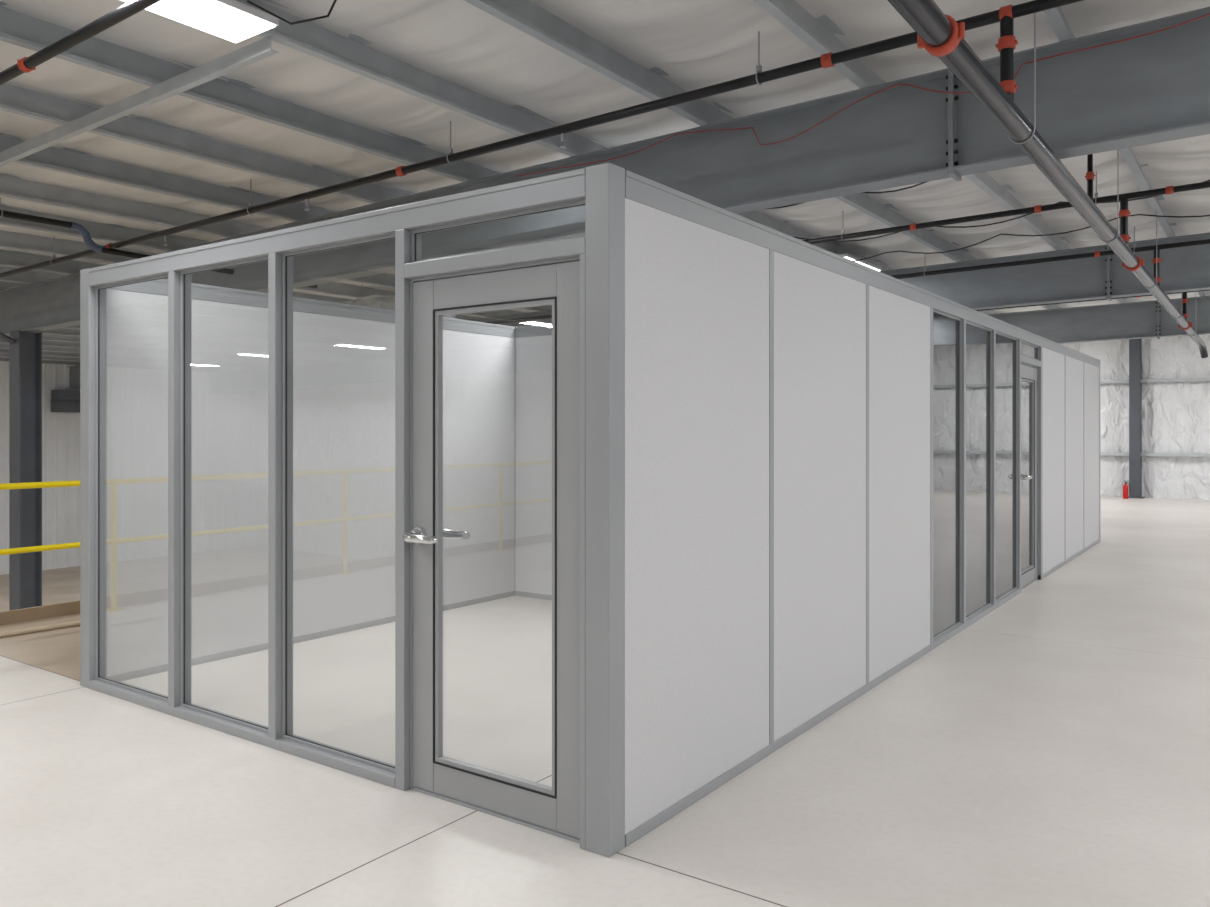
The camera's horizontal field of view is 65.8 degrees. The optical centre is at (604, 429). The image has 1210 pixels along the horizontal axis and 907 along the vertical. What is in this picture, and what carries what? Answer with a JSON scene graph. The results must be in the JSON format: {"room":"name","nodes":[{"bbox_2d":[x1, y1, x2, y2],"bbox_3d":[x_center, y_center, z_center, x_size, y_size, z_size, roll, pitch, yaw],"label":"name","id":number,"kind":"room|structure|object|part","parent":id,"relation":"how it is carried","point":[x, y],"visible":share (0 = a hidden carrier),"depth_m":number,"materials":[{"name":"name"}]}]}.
{"room":"warehouse interior","nodes":[
{"label":"warehouse interior","id":0,"kind":"room"},
{"bbox_2d":[0,361,79,574],"bbox_3d":[-19.587,0.703,20.550,0.030,6.400,37.300,0,0,36],"label":"wall","id":1,"kind":"structure","parent":0,"point":[60,430],"depth_m":26.28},
{"bbox_2d":[51,390,79,412],"bbox_3d":[-11.950,-0.807,30.764,0.420,0.620,11.600,0,0,36],"label":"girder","id":2,"kind":"object","parent":1,"relation":"attached to","point":[61,400],"visible":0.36,"depth_m":26.24,"materials":[{"name":"grey metal"}]},
{"bbox_2d":[0,566,79,611],"bbox_3d":[-5.361,4.003,10.384,35.000,0.200,37.300,0,0,36],"label":"floor","id":3,"kind":"structure","parent":0,"point":[59,585],"depth_m":23.34,"materials":[{"name":"concrete"}]},
{"bbox_2d":[0,330,41,609],"bbox_3d":[-8.579,0.941,12.588,0.420,5.924,1.876,0,0,36],"label":"steel column","id":4,"kind":"structure","parent":3,"relation":"on","point":[25,348],"depth_m":13.16,"materials":[{"name":"grey metal"}]},
{"bbox_2d":[0,7,1209,335],"bbox_3d":[-4.881,-1.759,10.840,34.650,1.202,0.200,0,0,36],"label":"rafter","id":5,"kind":"object","parent":4,"relation":"attached to","point":[1155,87],"visible":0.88,"depth_m":6.15,"materials":[{"name":"grey paint"}]},
{"bbox_2d":[0,281,28,290],"bbox_3d":[-9.219,-2.089,13.117,0.065,0.196,37.220,0,0,36],"label":"roof purlin","id":6,"kind":"structure","parent":5,"relation":"on","point":[4,285],"depth_m":13.78,"materials":[{"name":"grey metal"}]},
{"bbox_2d":[0,353,79,361],"bbox_3d":[-17.859,-1.911,19.291,0.065,0.196,37.220,0,0,36],"label":"roof purlin","id":7,"kind":"structure","parent":5,"relation":"on","point":[44,357],"depth_m":24.34,"materials":[{"name":"grey metal"}]},
{"bbox_2d":[0,357,79,364],"bbox_3d":[-18.819,-1.891,19.977,0.065,0.196,37.220,0,0,36],"label":"roof purlin","id":8,"kind":"structure","parent":5,"relation":"on","point":[1,358],"depth_m":25.45,"materials":[{"name":"grey metal"}]},
{"bbox_2d":[63,325,79,329],"bbox_3d":[-12.099,-2.030,15.175,0.065,0.196,37.220,0,0,36],"label":"roof purlin","id":9,"kind":"structure","parent":5,"relation":"on","point":[75,326],"depth_m":17.90,"materials":[{"name":"grey metal"}]},
{"bbox_2d":[0,173,266,237],"bbox_3d":[-4.418,-2.188,9.686,0.065,0.196,37.220,0,0,36],"label":"roof beam","id":10,"kind":"structure","parent":5,"relation":"on","point":[11,186],"depth_m":9.15,"materials":[{"name":"grey metal"}]},
{"bbox_2d":[0,197,317,288],"bbox_3d":[-4.785,-1.888,9.297,0.079,0.403,4.600,0,0,36],"label":"drain pipe","id":11,"kind":"object","parent":10,"relation":"hanging from","point":[80,228],"visible":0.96,"depth_m":8.97,"materials":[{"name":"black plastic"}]},
{"bbox_2d":[343,283,456,317],"bbox_3d":[-2.867,-1.809,12.842,2.000,0.757,0.433,0,0,36],"label":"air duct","id":12,"kind":"object","parent":10,"relation":"hanging from","point":[386,302],"visible":0.18,"depth_m":12.81,"materials":[{"name":"grey metal"}]},
{"bbox_2d":[0,133,336,221],"bbox_3d":[-3.458,-2.208,9.000,0.065,0.196,37.220,0,0,36],"label":"roof beam","id":13,"kind":"structure","parent":5,"relation":"on","point":[65,160],"depth_m":8.27,"materials":[{"name":"grey metal"}]},
{"bbox_2d":[0,230,524,316],"bbox_3d":[-6.338,-2.149,11.058,0.065,0.196,37.220,0,0,36],"label":"roof beam","id":14,"kind":"structure","parent":5,"relation":"on","point":[12,240],"depth_m":11.29,"materials":[{"name":"grey metal"}]},
{"bbox_2d":[238,0,998,314],"bbox_3d":[-0.578,-2.268,6.942,0.065,0.196,37.220,0,0,36],"label":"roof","id":15,"kind":"structure","parent":5,"relation":"on","point":[350,53],"depth_m":6.16,"materials":[{"name":"grey metal"}]},
{"bbox_2d":[121,0,336,42],"bbox_3d":[-1.978,-2.225,4.413,0.848,0.348,1.357,0,0,36],"label":"ceiling light","id":16,"kind":"object","parent":15,"relation":"hanging from","point":[234,21],"depth_m":4.76,"materials":[{"name":"white plastic"}]},
{"bbox_3d":[-1.536,-2.225,4.720,0.530,0.348,0.070,0,0,3],"label":"power cord","id":17,"kind":"part","parent":16,"relation":"part of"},
{"bbox_2d":[836,253,881,270],"bbox_3d":[3.147,-2.214,11.987,0.380,0.227,1.220,0,0,36],"label":"ceiling light","id":18,"kind":"object","parent":15,"relation":"hanging from","point":[848,256],"visible":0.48,"depth_m":11.80,"materials":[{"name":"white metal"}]},
{"bbox_2d":[844,257,879,270],"bbox_3d":[3.147,-2.105,11.987,0.356,0.008,1.196,0,0,36],"label":"diffuser","id":19,"kind":"object","parent":18,"relation":"attached to","point":[865,263],"depth_m":11.89,"materials":[{"name":"white plastic"}]},
{"bbox_2d":[854,214,1209,261],"bbox_3d":[4.266,-2.067,10.091,5.000,0.114,0.352,0,0,39],"label":"cable","id":20,"kind":"object","parent":15,"relation":"hanging from","point":[1134,214],"visible":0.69,"depth_m":9.89,"materials":[{"name":"black rubber"}]},
{"bbox_2d":[464,0,1060,309],"bbox_3d":[0.382,-2.288,6.256,0.065,0.196,37.220,0,0,36],"label":"roof beam","id":21,"kind":"structure","parent":5,"relation":"on","point":[526,16],"depth_m":5.94,"materials":[{"name":"grey metal"}]},
{"bbox_2d":[762,181,928,209],"bbox_3d":[2.923,-2.127,7.609,4.700,0.114,0.352,0,0,40],"label":"cable","id":22,"kind":"object","parent":21,"relation":"hanging from","point":[928,181],"visible":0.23,"depth_m":8.21,"materials":[{"name":"black rubber"}]},
{"bbox_2d":[792,180,1209,241],"bbox_3d":[4.294,-2.107,8.841,5.500,0.114,0.352,0,0,39],"label":"cable","id":23,"kind":"object","parent":21,"relation":"hanging from","point":[1207,180],"visible":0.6,"depth_m":9.52,"materials":[{"name":"black rubber"}]},
{"bbox_2d":[516,13,1209,176],"bbox_3d":[2.413,-2.102,5.490,7.741,0.297,0.008,0,0,36],"label":"cable","id":24,"kind":"object","parent":5,"relation":"attached to","point":[1209,13],"visible":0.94,"depth_m":5.97,"materials":[{"name":"red plastic"}]},
{"bbox_2d":[753,0,1130,302],"bbox_3d":[1.342,-2.307,5.570,0.065,0.196,37.220,0,0,36],"label":"roof beam","id":25,"kind":"structure","parent":5,"relation":"on","point":[818,33],"depth_m":5.75,"materials":[{"name":"grey metal"}]},
{"bbox_3d":[2.163,-1.890,5.807,0.014,0.650,0.196,0,0,36],"label":"splice plate","id":26,"kind":"part","parent":5,"relation":"part of","materials":[{"name":"grey paint"}]},
{"bbox_3d":[2.175,-1.890,5.798,0.014,0.650,0.196,0,0,36],"label":"splice plate","id":27,"kind":"part","parent":5,"relation":"part of","materials":[{"name":"grey paint"}]},
{"bbox_2d":[1043,7,1205,296],"bbox_3d":[2.302,-2.327,4.884,0.065,0.196,37.220,0,0,36],"label":"roof beam","id":28,"kind":"structure","parent":5,"relation":"on","point":[1056,18],"depth_m":7.89,"materials":[{"name":"grey metal"}]},
{"bbox_2d":[0,0,1209,357],"bbox_3d":[1.614,-1.759,9.505,22.479,0.976,20.162,0,0,-26],"label":"sprinkler pipework","id":29,"kind":"object","parent":28,"relation":"hanging from","point":[941,36],"visible":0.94,"depth_m":5.35,"materials":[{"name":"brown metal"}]},
{"bbox_3d":[-4.260,1.262,18.632,0.420,5.283,0.420,0,0,36],"label":"steel column","id":30,"kind":"structure","parent":3,"relation":"on","visible":0},
{"bbox_2d":[66,233,1209,388],"bbox_3d":[-0.986,-1.759,16.292,34.650,1.202,0.200,0,0,36],"label":"rafter","id":31,"kind":"object","parent":30,"relation":"attached to","point":[1182,269],"visible":0.39,"depth_m":11.59,"materials":[{"name":"grey paint"}]},
{"bbox_3d":[6.059,-1.890,11.258,0.014,0.650,0.196,0,0,36],"label":"splice plate","id":32,"kind":"part","parent":31,"relation":"part of","materials":[{"name":"grey paint"}]},
{"bbox_3d":[6.070,-1.890,11.249,0.014,0.650,0.196,0,0,36],"label":"splice plate","id":33,"kind":"part","parent":31,"relation":"part of","materials":[{"name":"grey paint"}]},
{"bbox_2d":[0,496,1209,906],"bbox_3d":[2.714,1.628,4.614,15.150,0.250,37.300,0,0,36],"label":"floor","id":34,"kind":"structure","parent":0,"point":[1053,750],"depth_m":3.97,"materials":[{"name":"concrete"}]},
{"bbox_2d":[0,480,79,625],"bbox_3d":[-3.401,0.956,8.861,0.160,1.094,36.700,0,0,36],"label":"safety railing","id":35,"kind":"object","parent":34,"relation":"on","point":[67,608],"visible":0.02,"depth_m":7.39,"materials":[{"name":"yellow metal"}]},
{"bbox_3d":[-3.385,0.433,8.849,0.047,0.048,36.700,0,0,36],"label":"rail","id":36,"kind":"part","parent":35,"relation":"part of","materials":[{"name":"yellow metal"}]},
{"bbox_3d":[-3.385,0.933,8.849,0.043,0.044,36.700,0,0,36],"label":"rail","id":37,"kind":"part","parent":35,"relation":"part of","materials":[{"name":"yellow metal"}]},
{"bbox_2d":[0,620,79,637],"bbox_3d":[-4.071,1.483,7.158,0.038,0.038,1.151,0,0,38],"label":"board","id":38,"kind":"object","parent":34,"relation":"on","point":[73,623],"visible":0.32,"depth_m":6.96,"materials":[{"name":"beige wood"}]},
{"bbox_2d":[80,162,1099,857],"bbox_3d":[1.800,0.281,9.008,3.878,2.444,11.518,0,0,36],"label":"modular office","id":39,"kind":"object","parent":34,"relation":"on","point":[751,474],"visible":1,"depth_m":4.92,"materials":[{"name":"grey paint"}]},
{"bbox_3d":[-3.014,0.281,5.511,0.105,2.444,0.100,0,0,36],"label":"corner post","id":40,"kind":"part","parent":39,"relation":"part of","materials":[{"name":"grey metal"}]},
{"bbox_3d":[-2.634,0.310,6.048,0.092,2.295,1.205,0,0,36],"label":"wall panel","id":41,"kind":"part","parent":39,"relation":"part of","materials":[{"name":"clear glass"}]},
{"bbox_3d":[-1.911,1.480,4.724,2.605,0.045,0.104,0,0,36],"label":"rail","id":42,"kind":"part","parent":39,"relation":"part of","materials":[{"name":"grey metal"}]},
{"bbox_3d":[0.284,-0.887,10.130,0.106,0.100,11.240,0,0,36],"label":"rail","id":43,"kind":"part","parent":39,"relation":"part of","materials":[{"name":"grey paint"}]},
{"bbox_3d":[0.284,1.480,10.130,0.104,0.045,11.240,0,0,36],"label":"rail","id":44,"kind":"part","parent":39,"relation":"part of","materials":[{"name":"grey metal"}]},
{"bbox_3d":[-1.506,-0.887,4.434,3.600,0.100,0.106,0,0,36],"label":"rail","id":45,"kind":"part","parent":39,"relation":"part of","materials":[{"name":"grey metal"}]},
{"bbox_3d":[-1.908,0.310,7.063,0.092,2.295,1.200,0,0,36],"label":"wall panel","id":46,"kind":"part","parent":39,"relation":"part of","materials":[{"name":"white paint"}]},
{"bbox_3d":[-0.744,0.438,3.810,0.202,0.076,0.101,0,0,36],"label":"door handle","id":47,"kind":"part","parent":39,"relation":"part of","materials":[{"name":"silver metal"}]},
{"bbox_3d":[-0.659,0.438,3.930,0.202,0.076,0.101,0,0,36],"label":"door handle","id":48,"kind":"part","parent":39,"relation":"part of","materials":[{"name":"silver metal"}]},
{"bbox_3d":[-1.196,0.310,8.060,0.092,2.295,1.160,0,0,36],"label":"wall panel","id":49,"kind":"part","parent":39,"relation":"part of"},
{"bbox_3d":[-0.433,0.436,3.671,0.645,1.860,0.027,0,0,36],"label":"glazing frame","id":50,"kind":"part","parent":39,"relation":"part of","materials":[{"name":"clear glass"}]},
{"bbox_3d":[-0.427,0.435,3.679,0.915,2.135,0.065,0,0,36],"label":"door frame","id":51,"kind":"part","parent":39,"relation":"part of","materials":[{"name":"grey paint"}]},
{"bbox_3d":[-0.429,-0.556,3.676,0.645,0.122,0.044,0,0,36],"label":"door rail","id":52,"kind":"part","parent":39,"relation":"part of","materials":[{"name":"grey metal"}]},
{"bbox_3d":[-0.429,1.428,3.676,0.645,0.122,0.044,0,0,36],"label":"door rail","id":53,"kind":"part","parent":39,"relation":"part of","materials":[{"name":"grey metal"}]},
{"bbox_3d":[-0.327,0.310,8.213,1.133,2.295,0.092,0,0,36],"label":"wall panel","id":54,"kind":"part","parent":39,"relation":"part of","materials":[{"name":"white paint"}]},
{"bbox_3d":[0.680,-0.887,7.494,3.606,0.100,0.106,0,0,36],"label":"rail","id":55,"kind":"part","parent":39,"relation":"part of","materials":[{"name":"grey paint"}]},
{"bbox_3d":[0.680,1.480,7.494,3.606,0.045,0.104,0,0,36],"label":"rail","id":56,"kind":"part","parent":39,"relation":"part of","materials":[{"name":"grey metal"}]},
{"bbox_3d":[0.001,0.281,3.357,0.105,2.444,0.100,0,0,36],"label":"corner post","id":57,"kind":"part","parent":39,"relation":"part of","materials":[{"name":"grey metal"}]},
{"bbox_3d":[0.379,0.310,3.883,0.092,2.295,1.185,0,0,36],"label":"wall panel","id":58,"kind":"part","parent":39,"relation":"part of","materials":[{"name":"white paint"}]},
{"bbox_3d":[1.105,0.310,4.898,0.092,2.295,1.220,0,0,36],"label":"wall panel","id":59,"kind":"part","parent":39,"relation":"part of","materials":[{"name":"white paint"}]},
{"bbox_3d":[1.919,1.480,6.037,0.104,0.045,6.480,0,0,36],"label":"rail","id":60,"kind":"part","parent":39,"relation":"part of","materials":[{"name":"grey paint"}]},
{"bbox_3d":[3.302,-0.887,7.973,0.106,0.100,11.240,0,0,36],"label":"rail","id":61,"kind":"part","parent":39,"relation":"part of","materials":[{"name":"grey paint"}]},
{"bbox_3d":[1.831,0.310,5.915,0.092,2.295,1.190,0,0,36],"label":"wall panel","id":62,"kind":"part","parent":39,"relation":"part of","materials":[{"name":"white paint"}]},
{"bbox_3d":[3.926,0.438,8.736,0.101,0.076,0.202,0,0,36],"label":"door handle","id":63,"kind":"part","parent":39,"relation":"part of","materials":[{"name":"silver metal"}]},
{"bbox_3d":[4.061,0.436,9.050,0.006,1.822,0.607,0,0,36],"label":"door glass","id":64,"kind":"part","parent":39,"relation":"part of","materials":[{"name":"clear glass"}]},
{"bbox_3d":[4.066,0.436,9.047,0.027,1.860,0.645,0,0,36],"label":"glazing frame","id":65,"kind":"part","parent":39,"relation":"part of","materials":[{"name":"grey metal"}]},
{"bbox_3d":[4.061,-0.556,9.050,0.044,0.122,0.645,0,0,36],"label":"door rail","id":66,"kind":"part","parent":39,"relation":"part of","materials":[{"name":"grey metal"}]},
{"bbox_3d":[4.061,1.428,9.050,0.044,0.122,0.645,0,0,36],"label":"door rail","id":67,"kind":"part","parent":39,"relation":"part of","materials":[{"name":"grey metal"}]},
{"bbox_3d":[4.058,0.435,9.052,0.065,2.135,0.915,0,0,36],"label":"door frame","id":68,"kind":"part","parent":39,"relation":"part of","materials":[{"name":"grey paint"}]},
{"bbox_3d":[4.741,0.310,9.987,0.092,2.295,1.240,0,0,36],"label":"wall panel","id":69,"kind":"part","parent":39,"relation":"part of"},
{"bbox_3d":[5.452,1.480,10.982,0.104,0.045,3.845,0,0,36],"label":"rail","id":70,"kind":"part","parent":39,"relation":"part of","materials":[{"name":"grey metal"}]},
{"bbox_3d":[5.484,0.310,11.026,0.092,2.295,1.225,0,0,36],"label":"wall panel","id":71,"kind":"part","parent":39,"relation":"part of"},
{"bbox_3d":[6.218,0.310,12.053,0.092,2.295,1.210,0,0,36],"label":"wall panel","id":72,"kind":"part","parent":39,"relation":"part of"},
{"bbox_3d":[6.600,0.281,12.588,0.100,2.444,0.105,0,0,36],"label":"corner post","id":73,"kind":"part","parent":39,"relation":"part of","materials":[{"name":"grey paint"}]},
{"bbox_2d":[1123,482,1129,498],"bbox_3d":[11.391,1.306,20.470,0.114,0.395,0.128,0,0,-17],"label":"fire extinguisher","id":74,"kind":"object","parent":34,"relation":"on","point":[1126,489],"visible":1,"depth_m":20.44,"materials":[{"name":"red metal"}]},
{"bbox_2d":[1129,339,1144,498],"bbox_3d":[11.765,-0.348,20.762,0.340,3.703,0.340,0,0,36],"label":"steel column","id":75,"kind":"structure","parent":34,"relation":"on","point":[1135,345],"depth_m":20.68,"materials":[{"name":"grey metal"}]},
{"bbox_3d":[16.337,-0.116,11.164,0.370,3.237,0.370,0,0,36],"label":"steel column","id":76,"kind":"structure","parent":34,"relation":"on","visible":0},
{"bbox_2d":[988,296,1209,343],"bbox_3d":[2.445,-1.759,21.092,34.650,1.202,0.200,0,0,36],"label":"rafter","id":77,"kind":"object","parent":76,"relation":"on","point":[1145,319],"visible":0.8,"depth_m":16.47,"materials":[{"name":"grey paint"}]},
{"bbox_3d":[9.489,-1.890,16.058,0.014,0.650,0.196,0,0,36],"label":"splice plate","id":78,"kind":"part","parent":77,"relation":"part of","materials":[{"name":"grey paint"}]},
{"bbox_3d":[9.501,-1.890,16.050,0.014,0.650,0.196,0,0,36],"label":"splice plate","id":79,"kind":"part","parent":77,"relation":"part of","materials":[{"name":"grey paint"}]},
{"bbox_2d":[0,0,1209,317],"bbox_3d":[-5.361,-2.225,10.384,35.000,0.676,37.300,0,0,36],"label":"ceiling","id":80,"kind":"structure","parent":0,"point":[698,43],"depth_m":6.43,"materials":[{"name":"white plastic"}]},
{"bbox_2d":[0,266,66,283],"bbox_3d":[-8.258,-2.109,12.431,0.065,0.196,37.220,0,0,36],"label":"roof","id":81,"kind":"structure","parent":80,"relation":"attached to","point":[32,276],"depth_m":12.91,"materials":[{"name":"white metal"}]},
{"bbox_2d":[0,338,79,347],"bbox_3d":[-14.979,-1.970,17.233,0.065,0.196,37.220,0,0,36],"label":"roof purlin","id":82,"kind":"structure","parent":80,"relation":"attached to","point":[44,342],"depth_m":21.03,"materials":[{"name":"grey metal"}]},
{"bbox_2d":[0,343,79,352],"bbox_3d":[-15.939,-1.951,17.919,0.065,0.196,37.220,0,0,36],"label":"roof purlin","id":83,"kind":"structure","parent":80,"relation":"attached to","point":[2,345],"depth_m":22.11,"materials":[{"name":"grey metal"}]},
{"bbox_2d":[0,348,79,357],"bbox_3d":[-16.899,-1.931,18.605,0.065,0.196,37.220,0,0,36],"label":"roof purlin","id":84,"kind":"structure","parent":80,"relation":"attached to","point":[2,350],"depth_m":23.21,"materials":[{"name":"grey metal"}]},
{"bbox_2d":[33,328,79,336],"bbox_3d":[-13.059,-2.010,15.861,0.065,0.196,37.220,0,0,36],"label":"roof purlin","id":85,"kind":"structure","parent":80,"relation":"attached to","point":[59,331],"depth_m":18.88,"materials":[{"name":"grey metal"}]},
{"bbox_2d":[42,334,79,342],"bbox_3d":[-14.019,-1.990,16.547,0.065,0.196,37.220,0,0,36],"label":"roof purlin","id":86,"kind":"structure","parent":80,"relation":"attached to","point":[51,337],"depth_m":19.96,"materials":[{"name":"grey metal"}]},
{"bbox_2d":[0,83,414,203],"bbox_3d":[-2.498,-2.228,8.314,0.065,0.196,37.220,0,0,36],"label":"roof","id":87,"kind":"structure","parent":80,"relation":"attached to","point":[142,131],"depth_m":7.27,"materials":[{"name":"grey metal"}]},
{"bbox_2d":[0,35,278,166],"bbox_3d":[-4.432,-2.073,7.023,6.420,0.188,0.050,0,0,36],"label":"ceiling beam","id":88,"kind":"structure","parent":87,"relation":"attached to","point":[261,49],"depth_m":5.90,"materials":[{"name":"grey metal"}]},
{"bbox_2d":[0,249,480,319],"bbox_3d":[-7.298,-2.129,11.745,0.065,0.196,37.220,0,0,36],"label":"roof beam","id":89,"kind":"structure","parent":80,"relation":"attached to","point":[8,258],"depth_m":12.10,"materials":[{"name":"grey metal"}]},
{"bbox_2d":[0,1,499,181],"bbox_3d":[-1.538,-2.248,7.628,0.065,0.196,37.220,0,0,36],"label":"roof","id":90,"kind":"structure","parent":80,"relation":"attached to","point":[16,28],"depth_m":6.30,"materials":[{"name":"grey metal"}]},
{"bbox_2d":[0,204,551,310],"bbox_3d":[-5.378,-2.169,10.372,0.065,0.196,37.220,0,0,36],"label":"roof beam","id":91,"kind":"structure","parent":80,"relation":"attached to","point":[113,233],"depth_m":10.37,"materials":[{"name":"grey metal"}]},
{"bbox_2d":[359,294,383,298],"bbox_3d":[-3.250,-2.100,14.714,0.380,0.227,1.220,0,0,36],"label":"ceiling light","id":92,"kind":"object","parent":80,"relation":"hanging from","point":[374,295],"visible":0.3,"depth_m":14.21,"materials":[{"name":"white metal"}]},
{"bbox_2d":[1061,334,1209,499],"bbox_3d":[13.523,-0.647,19.781,15.200,4.300,0.073,0,0,36],"label":"wall","id":93,"kind":"structure","parent":0,"point":[1175,415],"depth_m":20.64,"materials":[{"name":"white plastic"}]},
{"bbox_2d":[1100,378,1209,383],"bbox_3d":[13.459,-1.084,19.692,15.000,0.074,0.070,0,0,36],"label":"beam","id":94,"kind":"structure","parent":93,"relation":"attached to","point":[1177,379],"depth_m":20.57,"materials":[{"name":"grey metal"}]},
{"bbox_2d":[1100,452,1209,456],"bbox_3d":[13.459,0.546,19.692,15.000,0.074,0.070,0,0,36],"label":"beam","id":95,"kind":"structure","parent":93,"relation":"attached to","point":[1101,453],"depth_m":20.52,"materials":[{"name":"grey metal"}]}
]}

